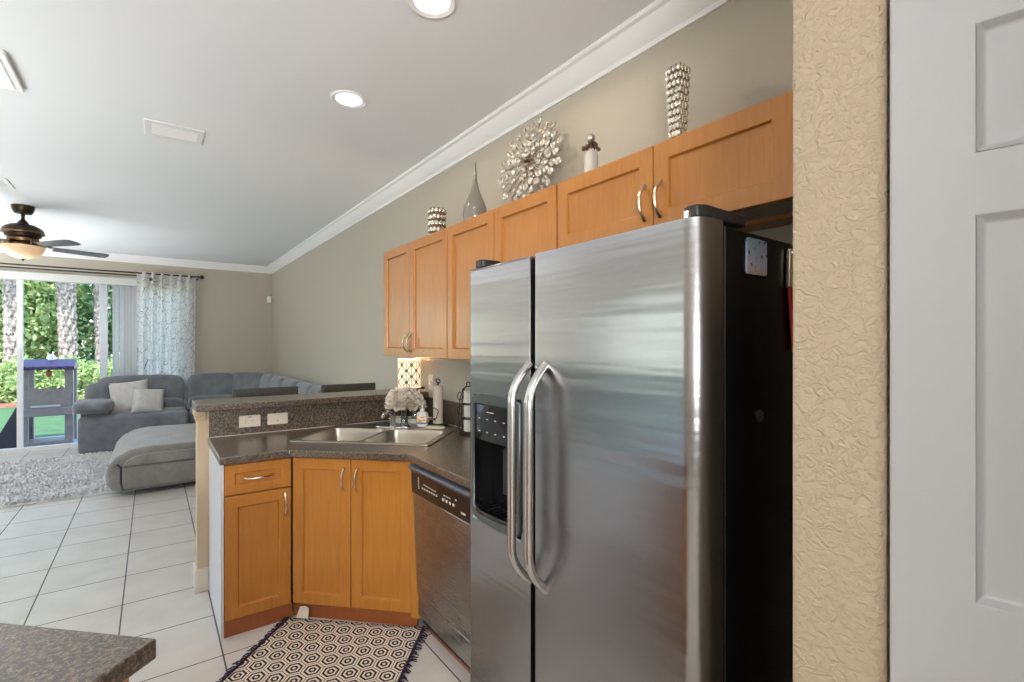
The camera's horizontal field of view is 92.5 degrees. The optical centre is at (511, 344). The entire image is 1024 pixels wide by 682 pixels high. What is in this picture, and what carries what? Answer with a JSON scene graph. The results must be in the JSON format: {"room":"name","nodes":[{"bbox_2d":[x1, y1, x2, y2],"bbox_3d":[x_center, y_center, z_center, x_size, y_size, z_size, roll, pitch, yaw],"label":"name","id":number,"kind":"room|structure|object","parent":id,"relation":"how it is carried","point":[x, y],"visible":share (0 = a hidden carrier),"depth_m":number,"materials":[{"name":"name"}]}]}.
{"room":"kitchen","nodes":[
{"label":"kitchen","id":0,"kind":"room"},
{"bbox_2d":[0,253,271,373],"bbox_3d":[-6.460,0.060,7.011,5.490,2.820,0.150,0,0,-36],"label":"wall","id":1,"kind":"structure","parent":0,"point":[233,319],"depth_m":8.13,"materials":[{"name":"beige paint"}]},
{"bbox_2d":[0,279,119,453],"bbox_3d":[-6.747,0.265,6.794,3.770,2.450,0.100,0,0,-36],"label":"sliding glass door","id":2,"kind":"structure","parent":1,"relation":"in","point":[20,448],"depth_m":6.74,"materials":[{"name":"white paint"}]},
{"bbox_2d":[0,270,136,378],"bbox_3d":[-6.689,0.217,6.715,3.770,2.445,0.057,0,0,-36],"label":"vertical blind","id":3,"kind":"object","parent":2,"relation":"attached to","point":[128,286],"visible":0.53,"depth_m":7.29,"materials":[{"name":"grey plastic"}]},
{"bbox_2d":[0,263,203,279],"bbox_3d":[-6.696,-1.069,6.645,4.277,0.097,0.161,0,0,-36],"label":"curtain rod","id":4,"kind":"object","parent":1,"relation":"attached to","point":[201,276],"visible":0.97,"depth_m":7.00,"materials":[{"name":"black metal"}]},
{"bbox_2d":[137,272,195,409],"bbox_3d":[-5.338,0.168,7.587,0.751,2.545,0.079,0,0,-36],"label":"curtain","id":5,"kind":"object","parent":4,"relation":"hanging from","point":[166,305],"visible":0.61,"depth_m":7.59,"materials":[{"name":"white fabric"}]},
{"bbox_2d":[0,248,270,273],"bbox_3d":[-6.386,-1.298,6.910,5.490,0.105,0.100,0,0,-36],"label":"trim","id":6,"kind":"structure","parent":1,"relation":"attached to","point":[48,252],"depth_m":7.63,"materials":[{"name":"white paint"}]},
{"bbox_2d":[0,447,469,681],"bbox_3d":[-2.922,1.530,2.196,5.490,0.120,11.800,0,0,-36],"label":"floor","id":7,"kind":"structure","parent":0,"point":[117,563],"depth_m":3.03,"materials":[{"name":"tile"}]},
{"bbox_2d":[0,451,114,507],"bbox_3d":[-5.350,1.438,5.209,4.008,0.060,2.284,0,0,-36],"label":"shag rug","id":8,"kind":"object","parent":7,"relation":"on","point":[32,481],"visible":0.43,"depth_m":5.22,"materials":[{"name":"white carpet"}]},
{"bbox_2d":[105,423,195,491],"bbox_3d":[-3.872,1.221,5.553,1.055,0.438,1.535,0,0,-36],"label":"ottoman","id":9,"kind":"object","parent":8,"relation":"on","point":[149,457],"visible":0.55,"depth_m":4.93,"materials":[{"name":"grey fabric"}]},
{"bbox_2d":[72,372,320,453],"bbox_3d":[-3.900,0.945,5.970,2.497,1.009,4.372,0,0,-36],"label":"sectional sofa","id":10,"kind":"object","parent":7,"relation":"on","point":[99,430],"visible":0.36,"depth_m":6.91,"materials":[{"name":"grey fabric"}]},
{"bbox_2d":[108,379,147,413],"bbox_3d":[-5.438,0.735,6.962,0.501,0.481,0.222,0,0,-30],"label":"throw pillow","id":11,"kind":"object","parent":10,"relation":"on","point":[121,394],"visible":0.71,"depth_m":6.88,"materials":[{"name":"beige fabric"}]},
{"bbox_2d":[97,374,184,399],"bbox_3d":[-5.485,0.715,7.263,1.060,0.540,0.270,0,-7,-36],"label":"cushion","id":12,"kind":"object","parent":10,"relation":"on","point":[174,385],"depth_m":7.30,"materials":[{"name":"grey fabric"}]},
{"bbox_2d":[131,388,164,413],"bbox_3d":[-5.171,0.795,6.971,0.417,0.393,0.220,0,0,-43],"label":"throw pillow","id":13,"kind":"object","parent":10,"relation":"on","point":[144,400],"visible":0.98,"depth_m":6.91,"materials":[{"name":"beige fabric"}]},
{"bbox_2d":[113,407,185,414],"bbox_3d":[-5.262,1.010,7.128,0.860,0.180,0.540,0,0,-36],"label":"seat cushion","id":14,"kind":"object","parent":10,"relation":"on","point":[165,409],"depth_m":6.96,"materials":[{"name":"grey fabric"}]},
{"bbox_2d":[187,373,232,400],"bbox_3d":[-4.767,0.715,7.789,0.660,0.540,0.270,0,-7,-36],"label":"cushion","id":15,"kind":"object","parent":10,"relation":"on","point":[199,385],"depth_m":7.66,"materials":[{"name":"grey fabric"}]},
{"bbox_2d":[232,372,265,388],"bbox_3d":[-4.264,0.715,7.949,0.660,0.540,0.270,0,-7,9],"label":"cushion","id":16,"kind":"object","parent":10,"relation":"on","point":[240,380],"depth_m":7.83,"materials":[{"name":"grey fabric"}]},
{"bbox_2d":[259,373,281,387],"bbox_3d":[-3.692,0.715,7.525,0.270,0.540,0.720,9,-5,-36],"label":"cushion","id":17,"kind":"object","parent":10,"relation":"on","point":[265,379],"depth_m":7.38,"materials":[{"name":"grey fabric"}]},
{"bbox_2d":[269,376,293,386],"bbox_3d":[-3.248,0.715,6.920,0.270,0.540,0.720,9,-5,-36],"label":"cushion","id":18,"kind":"object","parent":10,"relation":"on","point":[276,381],"depth_m":6.77,"materials":[{"name":"grey fabric"}]},
{"bbox_2d":[281,379,307,386],"bbox_3d":[-2.804,0.715,6.316,0.270,0.540,0.720,9,-5,-36],"label":"cushion","id":19,"kind":"object","parent":10,"relation":"on","point":[287,382],"depth_m":6.19,"materials":[{"name":"grey fabric"}]},
{"bbox_2d":[296,382,320,393],"bbox_3d":[-2.360,0.715,5.712,0.270,0.540,0.720,9,-5,-36],"label":"cushion","id":20,"kind":"object","parent":10,"relation":"on","point":[303,387],"depth_m":5.57,"materials":[{"name":"grey fabric"}]},
{"bbox_2d":[308,386,320,393],"bbox_3d":[-2.034,0.715,5.268,0.270,0.540,0.500,9,-5,-36],"label":"cushion","id":21,"kind":"object","parent":10,"relation":"on","point":[311,389],"depth_m":5.23,"materials":[{"name":"grey fabric"}]},
{"bbox_2d":[209,447,291,639],"bbox_3d":[-1.488,1.034,2.772,0.333,0.872,0.667,0,0,-36],"label":"base cabinet","id":22,"kind":"object","parent":7,"relation":"on","point":[250,502],"visible":0.99,"depth_m":2.54,"materials":[{"name":"brown wood"}]},
{"bbox_2d":[232,386,297,397],"bbox_3d":[-1.745,0.897,3.557,0.450,1.148,0.436,0,0,-36],"label":"bar stool","id":23,"kind":"object","parent":7,"relation":"on","point":[269,391],"visible":0.09,"depth_m":3.70,"materials":[{"name":"grey wood"}]},
{"bbox_2d":[216,606,428,681],"bbox_3d":[-0.861,1.436,2.219,0.853,0.065,0.770,0,0,7],"label":"kitchen rug","id":24,"kind":"object","parent":7,"relation":"on","point":[297,649],"visible":1,"depth_m":2.33,"materials":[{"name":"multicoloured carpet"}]},
{"bbox_2d":[321,383,374,392],"bbox_3d":[-1.241,0.897,3.927,0.450,1.148,0.436,0,0,-36],"label":"bar stool","id":25,"kind":"object","parent":7,"relation":"on","point":[355,386],"visible":0.12,"depth_m":4.07,"materials":[{"name":"grey wood"}]},
{"bbox_2d":[293,457,420,626],"bbox_3d":[-0.807,1.034,2.707,0.738,0.872,0.338,0,0,9],"label":"base cabinet","id":26,"kind":"object","parent":7,"relation":"on","point":[352,517],"depth_m":2.58,"materials":[{"name":"brown wood"}]},
{"bbox_2d":[208,420,469,488],"bbox_3d":[-0.688,0.575,2.577,1.407,0.038,1.904,0,0,-36],"label":"countertop","id":27,"kind":"structure","parent":26,"relation":"on","point":[448,457],"depth_m":2.58,"materials":[{"name":"grey stone"}]},
{"bbox_2d":[210,419,463,437],"bbox_3d":[-0.686,0.554,2.584,1.398,0.005,1.898,0,0,-36],"label":"bead","id":28,"kind":"object","parent":27,"relation":"on","point":[430,419],"visible":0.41,"depth_m":3.22,"materials":[{"name":"beige stone"}]},
{"bbox_2d":[290,425,455,445],"bbox_3d":[-0.825,0.645,3.028,0.844,0.195,0.573,0,0,9],"label":"sink","id":29,"kind":"object","parent":27,"relation":"in","point":[343,434],"visible":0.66,"depth_m":3.16,"materials":[{"name":"silver metal"}]},
{"bbox_2d":[416,403,428,426],"bbox_3d":[-0.598,0.466,3.260,0.081,0.163,0.064,0,0,9],"label":"soap bottle","id":30,"kind":"object","parent":29,"relation":"on","point":[422,419],"visible":0.98,"depth_m":3.24,"materials":[{"name":"white plastic"}]},
{"bbox_2d":[425,425,444,428],"bbox_3d":[-0.503,0.539,3.218,0.130,0.018,0.056,0,0,9],"label":"cloth","id":31,"kind":"object","parent":29,"relation":"on","point":[428,426],"visible":1,"depth_m":3.20,"materials":[{"name":"beige fabric"}]},
{"bbox_2d":[369,410,410,427],"bbox_3d":[-0.816,0.484,3.244,0.219,0.127,0.226,0,0,-43],"label":"faucet","id":32,"kind":"object","parent":27,"relation":"on","point":[392,424],"visible":1,"depth_m":3.23,"materials":[{"name":"silver metal"}]},
{"bbox_2d":[383,386,426,424],"bbox_3d":[-0.750,0.420,3.399,0.302,0.272,0.287,0,0,-36],"label":"flower vase","id":33,"kind":"object","parent":27,"relation":"on","point":[400,399],"visible":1,"depth_m":3.33,"materials":[{"name":"clear glass"}]},
{"bbox_2d":[389,416,432,422],"bbox_3d":[-0.727,0.538,3.523,0.300,0.034,0.120,0,0,9],"label":"serving tray","id":34,"kind":"object","parent":27,"relation":"on","point":[398,418],"visible":0.44,"depth_m":3.49,"materials":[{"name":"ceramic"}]},
{"bbox_2d":[428,378,447,425],"bbox_3d":[-0.512,0.393,3.390,0.132,0.325,0.132,0,0,-36],"label":"paper towel holder","id":35,"kind":"object","parent":27,"relation":"on","point":[437,407],"visible":0.97,"depth_m":3.36,"materials":[{"name":"white paper"}]},
{"bbox_2d":[457,382,469,436],"bbox_3d":[-0.279,0.391,3.029,0.128,0.330,0.110,0,0,9],"label":"mug rack","id":36,"kind":"object","parent":27,"relation":"on","point":[463,433],"visible":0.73,"depth_m":3.02,"materials":[{"name":"black metal"}]},
{"bbox_2d":[464,420,469,431],"bbox_3d":[-0.274,0.496,3.031,0.069,0.075,0.058,0,0,41],"label":"mug","id":37,"kind":"object","parent":36,"relation":"in","point":[466,422],"visible":0.73,"depth_m":3.00,"materials":[{"name":"beige ceramic"}]},
{"bbox_2d":[464,405,469,417],"bbox_3d":[-0.274,0.408,3.031,0.069,0.075,0.058,0,0,41],"label":"mug","id":38,"kind":"object","parent":36,"relation":"in","point":[466,407],"visible":0.7,"depth_m":3.00,"materials":[{"name":"beige ceramic"}]},
{"bbox_2d":[464,390,469,402],"bbox_3d":[-0.274,0.321,3.031,0.069,0.075,0.058,0,0,41],"label":"mug","id":39,"kind":"object","parent":36,"relation":"in","point":[466,392],"visible":0.82,"depth_m":3.00,"materials":[{"name":"beige ceramic"}]},
{"bbox_2d":[408,464,469,672],"bbox_3d":[-0.096,1.036,2.424,0.635,0.868,0.596,0,0,-36],"label":"dishwasher","id":40,"kind":"object","parent":7,"relation":"on","point":[441,504],"visible":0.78,"depth_m":2.25,"materials":[{"name":"silver metal"}]},
{"bbox_2d":[470,204,792,681],"bbox_3d":[0.380,0.581,1.611,0.789,1.778,0.943,0,0,-36],"label":"refrigerator","id":41,"kind":"object","parent":7,"relation":"on","point":[631,505],"visible":1,"depth_m":1.24,"materials":[{"name":"silver metal"}]},
{"bbox_2d":[745,237,766,275],"bbox_3d":[0.590,-0.212,1.183,0.094,0.086,0.004,0,0,-36],"label":"magnet","id":42,"kind":"object","parent":41,"relation":"attached to","point":[755,249],"visible":1,"depth_m":1.18},
{"bbox_2d":[756,410,763,421],"bbox_3d":[0.602,0.172,1.190,0.028,0.028,0.007,0,0,-36],"label":"round magnet","id":43,"kind":"object","parent":41,"relation":"attached to","point":[759,414],"visible":1,"depth_m":1.18,"materials":[{"name":"grey metal"}]},
{"bbox_2d":[785,248,792,351],"bbox_3d":[0.743,-0.116,1.276,0.062,0.269,0.034,0,0,-36],"label":"clip","id":44,"kind":"object","parent":41,"relation":"attached to","point":[789,252],"visible":0.48,"depth_m":1.27,"materials":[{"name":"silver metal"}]},
{"bbox_3d":[-1.396,1.033,0.712,1.338,0.874,0.590,0,0,9],"label":"cabinet","id":45,"kind":"object","parent":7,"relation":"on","visible":0},
{"bbox_2d":[0,623,155,681],"bbox_3d":[-1.415,0.575,0.710,1.400,0.038,0.660,0,0,9],"label":"countertop","id":46,"kind":"structure","parent":45,"relation":"on","point":[27,653],"depth_m":0.88,"materials":[{"name":"grey stone"}]},
{"bbox_2d":[192,408,292,568],"bbox_3d":[-1.318,0.930,3.391,1.490,1.080,0.154,0,0,-36],"label":"wall","id":47,"kind":"structure","parent":0,"point":[201,418],"depth_m":2.93,"materials":[{"name":"beige paint"}]},
{"bbox_2d":[193,561,208,593],"bbox_3d":[-1.317,1.400,3.391,1.487,0.140,0.150,0,0,-36],"label":"baseboard","id":48,"kind":"structure","parent":47,"relation":"attached to","point":[200,576],"depth_m":2.91,"materials":[{"name":"beige paint"}]},
{"bbox_2d":[192,389,428,411],"bbox_3d":[-1.339,0.371,3.421,1.483,0.038,0.380,0,0,-36],"label":"countertop","id":49,"kind":"structure","parent":47,"relation":"on","point":[204,405],"depth_m":3.21,"materials":[{"name":"stone"}]},
{"bbox_2d":[398,359,420,390],"bbox_3d":[-0.788,0.229,3.758,0.172,0.245,0.172,0,0,-36],"label":"table lamp","id":50,"kind":"object","parent":49,"relation":"on","point":[409,370],"visible":0.78,"depth_m":3.68,"materials":[{"name":"beige fabric"}]},
{"bbox_2d":[0,0,654,266],"bbox_3d":[-3.011,-1.410,2.317,5.890,0.120,12.500,0,0,-36],"label":"ceiling","id":51,"kind":"structure","parent":0,"point":[277,161],"depth_m":2.73,"materials":[{"name":"white paint"}]},
{"bbox_2d":[0,177,14,188],"bbox_3d":[-4.392,-1.345,3.951,0.500,0.011,0.330,0,0,-36],"label":"ceiling vent","id":52,"kind":"object","parent":51,"relation":"in","point":[4,183],"visible":1,"depth_m":4.10,"materials":[{"name":"white metal"}]},
{"bbox_2d":[0,50,24,92],"bbox_3d":[-2.900,-1.336,2.089,1.120,0.028,0.430,0,0,-36],"label":"ceiling light","id":53,"kind":"object","parent":51,"relation":"attached to","point":[9,79],"visible":1,"depth_m":2.42,"materials":[{"name":"white paint"}]},
{"bbox_2d":[0,61,14,89],"bbox_3d":[-2.900,-1.326,2.089,1.060,0.008,0.370,0,0,-36],"label":"diffuser","id":54,"kind":"object","parent":53,"relation":"attached to","point":[7,80],"depth_m":2.43,"materials":[{"name":"white"}]},
{"bbox_2d":[0,204,108,260],"bbox_3d":[-4.786,-1.083,4.789,1.296,0.535,1.270,0,0,-36],"label":"ceiling fan","id":55,"kind":"object","parent":51,"relation":"hanging from","point":[22,239],"visible":1,"depth_m":4.69,"materials":[{"name":"brown metal"}]},
{"bbox_2d":[144,118,204,145],"bbox_3d":[-2.139,-1.345,3.106,0.310,0.011,0.260,0,0,-36],"label":"ceiling vent","id":56,"kind":"object","parent":51,"relation":"in","point":[151,127],"visible":1,"depth_m":3.09,"materials":[{"name":"white metal"}]},
{"bbox_2d":[330,90,367,108],"bbox_3d":[-0.895,-1.345,2.689,0.196,0.009,0.196,0,0,-36],"label":"recessed light","id":57,"kind":"object","parent":51,"relation":"in","point":[343,98],"visible":1,"depth_m":2.68,"materials":[{"name":"white paint"}]},
{"bbox_2d":[407,0,456,18],"bbox_3d":[-0.314,-1.345,1.922,0.196,0.009,0.196,0,0,-36],"label":"recessed light","id":58,"kind":"object","parent":51,"relation":"in","point":[432,9],"visible":1,"depth_m":1.95,"materials":[{"name":"white paint"}]},
{"bbox_2d":[272,0,1022,402],"bbox_3d":[-0.694,0.060,3.926,0.150,2.820,11.950,0,0,-36],"label":"wall","id":59,"kind":"structure","parent":0,"point":[327,302],"depth_m":2.95,"materials":[{"name":"beige paint"}]},
{"bbox_2d":[267,296,271,302],"bbox_3d":[-4.213,-0.790,8.513,0.070,0.110,0.048,0,0,9],"label":"sensor","id":60,"kind":"object","parent":59,"relation":"attached to","point":[269,298],"visible":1,"depth_m":8.50,"materials":[{"name":"white plastic"}]},
{"bbox_2d":[209,397,469,437],"bbox_3d":[-0.683,0.473,2.588,1.414,0.164,1.917,0,0,-36],"label":"backsplash","id":61,"kind":"structure","parent":59,"relation":"attached to","point":[225,422],"depth_m":3.29,"materials":[{"name":"brown stone"}]},
{"bbox_2d":[239,415,260,427],"bbox_3d":[-1.635,0.475,3.056,0.120,0.072,0.010,0,0,-36],"label":"wall outlet","id":62,"kind":"object","parent":61,"relation":"attached to","point":[250,420],"visible":1,"depth_m":3.06,"materials":[{"name":"beige plastic"}]},
{"bbox_2d":[244,418,255,423],"bbox_3d":[-1.634,0.475,3.055,0.068,0.034,0.002,0,0,-36],"label":"receptacle","id":63,"kind":"object","parent":62,"relation":"attached to","point":[246,420],"depth_m":3.05,"materials":[{"name":"beige plastic"}]},
{"bbox_2d":[267,412,287,424],"bbox_3d":[-1.506,0.473,3.150,0.119,0.071,0.011,0,0,-36],"label":"wall switch","id":64,"kind":"object","parent":61,"relation":"attached to","point":[274,418],"visible":1,"depth_m":3.15,"materials":[{"name":"beige plastic"}]},
{"bbox_2d":[383,228,447,358],"bbox_3d":[-0.548,-0.300,3.298,0.358,0.760,0.968,0,0,-36],"label":"upper cabinet","id":65,"kind":"object","parent":59,"relation":"attached to","point":[415,273],"visible":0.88,"depth_m":3.17,"materials":[{"name":"brown wood"}]},
{"bbox_2d":[427,207,446,234],"bbox_3d":[-0.490,-0.783,3.201,0.125,0.205,0.125,0,0,-36],"label":"candle holder","id":66,"kind":"object","parent":65,"relation":"on","point":[436,217],"visible":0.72,"depth_m":3.15,"materials":[{"name":"silver metal"}]},
{"bbox_2d":[428,374,432,389],"bbox_3d":[-0.613,0.280,3.676,0.013,0.116,0.072,0,0,-36],"label":"light switch","id":67,"kind":"object","parent":59,"relation":"attached to","point":[430,377],"visible":0.94,"depth_m":3.68,"materials":[{"name":"beige"}]},
{"bbox_2d":[267,0,731,273],"bbox_3d":[-1.573,-1.298,4.911,0.100,0.105,9.022,0,0,-36],"label":"trim","id":68,"kind":"structure","parent":59,"relation":"attached to","point":[660,20],"depth_m":2.54,"materials":[{"name":"white paint"}]},
{"bbox_2d":[448,184,557,359],"bbox_3d":[0.020,-0.300,2.524,0.358,0.760,0.947,0,0,-36],"label":"upper cabinet","id":69,"kind":"object","parent":59,"relation":"attached to","point":[525,226],"visible":0.21,"depth_m":2.46,"materials":[{"name":"brown wood"}]},
{"bbox_2d":[463,162,486,220],"bbox_3d":[-0.212,-0.868,2.822,0.142,0.374,0.142,0,0,-36],"label":"vase","id":70,"kind":"object","parent":69,"relation":"on","point":[474,205],"visible":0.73,"depth_m":2.78,"materials":[{"name":"grey glass"}]},
{"bbox_2d":[497,116,562,200],"bbox_3d":[0.086,-0.913,2.508,0.116,0.494,0.446,0,0,-44],"label":"sunburst ornament","id":71,"kind":"object","parent":69,"relation":"on","point":[526,165],"visible":0.98,"depth_m":2.49,"materials":[{"name":"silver metal"}]},
{"bbox_2d":[558,90,792,247],"bbox_3d":[0.582,-0.536,1.760,0.358,0.287,0.947,0,0,-36],"label":"upper cabinet","id":72,"kind":"object","parent":59,"relation":"attached to","point":[740,162],"visible":0.78,"depth_m":1.55,"materials":[{"name":"brown wood"}]},
{"bbox_2d":[581,133,600,172],"bbox_3d":[0.333,-0.788,2.076,0.072,0.215,0.080,0,0,41],"label":"glass bottle","id":73,"kind":"object","parent":72,"relation":"on","point":[591,156],"visible":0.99,"depth_m":2.06,"materials":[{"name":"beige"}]},
{"bbox_2d":[665,62,690,138],"bbox_3d":[0.587,-0.830,1.734,0.069,0.301,0.069,0,0,-36],"label":"mosaic vase","id":74,"kind":"object","parent":72,"relation":"on","point":[677,75],"visible":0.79,"depth_m":1.71,"materials":[{"name":"silver tile"}]},
{"bbox_2d":[793,0,1001,681],"bbox_3d":[0.836,0.060,1.007,0.840,2.820,0.123,0,0,-36],"label":"wall","id":75,"kind":"structure","parent":0,"point":[841,48],"depth_m":0.75,"materials":[{"name":"beige paint"}]},
{"bbox_2d":[890,0,1023,681],"bbox_3d":[0.694,0.456,0.575,0.400,2.005,0.085,0,0,41],"label":"door","id":76,"kind":"structure","parent":75,"relation":"in","point":[957,66],"depth_m":0.67,"materials":[{"name":"grey paint"}]},
{"label":"outside","id":77,"kind":"structure","parent":0,"visible":0},
{"bbox_2d":[0,358,119,437],"bbox_3d":[-17.762,1.840,24.176,120.000,0.460,100.000,0,0,-36],"label":"lawn","id":78,"kind":"structure","parent":77,"point":[45,426],"depth_m":10.05,"materials":[{"name":"green plant"}]},
{"bbox_2d":[0,279,94,370],"bbox_3d":[-15.728,-0.774,15.654,3.725,4.781,2.750,0,0,-36],"label":"leafy tree","id":79,"kind":"object","parent":78,"relation":"on","point":[37,335],"visible":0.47,"depth_m":15.38,"materials":[{"name":"green plant"}]},
{"bbox_2d":[25,283,119,364],"bbox_3d":[-14.749,-1.658,17.523,3.034,6.546,3.876,0,0,40],"label":"leafy tree","id":80,"kind":"object","parent":78,"relation":"on","point":[89,307],"visible":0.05,"depth_m":16.87,"materials":[{"name":"green plant"}]},
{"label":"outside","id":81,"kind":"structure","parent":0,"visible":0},
{"bbox_2d":[0,399,78,407],"bbox_3d":[-13.934,1.590,13.898,34.000,0.040,3.100,0,0,-36],"label":"mulch bed","id":82,"kind":"object","parent":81,"point":[2,404],"visible":0.11,"depth_m":12.93,"materials":[{"name":"brown soil"}]},
{"bbox_2d":[1,279,24,401],"bbox_3d":[-14.085,-1.243,13.785,3.035,5.706,3.250,0,0,-36],"label":"palm tree","id":83,"kind":"object","parent":82,"relation":"on","point":[9,287],"visible":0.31,"depth_m":13.62,"materials":[{"name":"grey plant"}]},
{"bbox_2d":[0,355,57,402],"bbox_3d":[-13.460,1.006,13.500,1.349,1.479,1.261,0,0,2],"label":"shrub","id":84,"kind":"object","parent":82,"relation":"on","point":[8,393],"visible":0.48,"depth_m":13.21,"materials":[{"name":"green plant"}]},
{"bbox_2d":[55,282,78,375],"bbox_3d":[-13.329,-1.353,14.686,2.872,5.925,3.164,0,0,-36],"label":"palm tree","id":85,"kind":"object","parent":82,"relation":"on","point":[66,294],"visible":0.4,"depth_m":14.45,"materials":[{"name":"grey plant"}]},
{"bbox_2d":[38,355,98,399],"bbox_3d":[-12.757,1.035,14.193,1.560,1.522,1.203,0,0,-36],"label":"shrub","id":86,"kind":"object","parent":82,"relation":"on","point":[85,371],"visible":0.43,"depth_m":14.05,"materials":[{"name":"green plant"}]},
{"bbox_2d":[93,284,108,365],"bbox_3d":[-12.950,-1.278,15.364,3.208,5.777,2.958,0,0,5],"label":"palm tree","id":87,"kind":"object","parent":82,"relation":"on","point":[96,288],"visible":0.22,"depth_m":15.37,"materials":[{"name":"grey plant"}]},
{"bbox_2d":[87,355,119,383],"bbox_3d":[-11.834,0.994,14.697,1.484,1.527,1.102,0,0,-33],"label":"shrub","id":88,"kind":"object","parent":82,"relation":"on","point":[96,372],"visible":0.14,"depth_m":14.28,"materials":[{"name":"green plant"}]},
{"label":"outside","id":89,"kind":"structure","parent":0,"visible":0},
{"bbox_2d":[5,434,77,448],"bbox_3d":[-7.023,1.780,7.870,10.000,0.380,2.200,0,0,-36],"label":"patio","id":90,"kind":"structure","parent":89,"point":[75,440],"depth_m":8.33,"materials":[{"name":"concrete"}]},
{"bbox_2d":[0,354,78,448],"bbox_3d":[-7.615,0.870,7.844,0.975,1.440,0.690,0,0,-36],"label":"toy playhouse","id":91,"kind":"object","parent":90,"relation":"on","point":[58,401],"visible":0.79,"depth_m":7.76,"materials":[{"name":"grey plastic"}]},
{"bbox_2d":[30,405,59,407],"bbox_3d":[-7.311,0.960,7.679,0.340,0.030,0.017,0,0,-36],"label":"tray","id":92,"kind":"object","parent":91,"relation":"on","point":[53,406],"depth_m":7.68,"materials":[{"name":"white plastic"}]},
{"bbox_2d":[23,406,72,417],"bbox_3d":[-7.378,1.055,7.770,0.640,0.130,0.220,0,0,-36],"label":"countertop","id":93,"kind":"structure","parent":91,"relation":"on","point":[51,411],"depth_m":7.69,"materials":[{"name":"grey plastic"}]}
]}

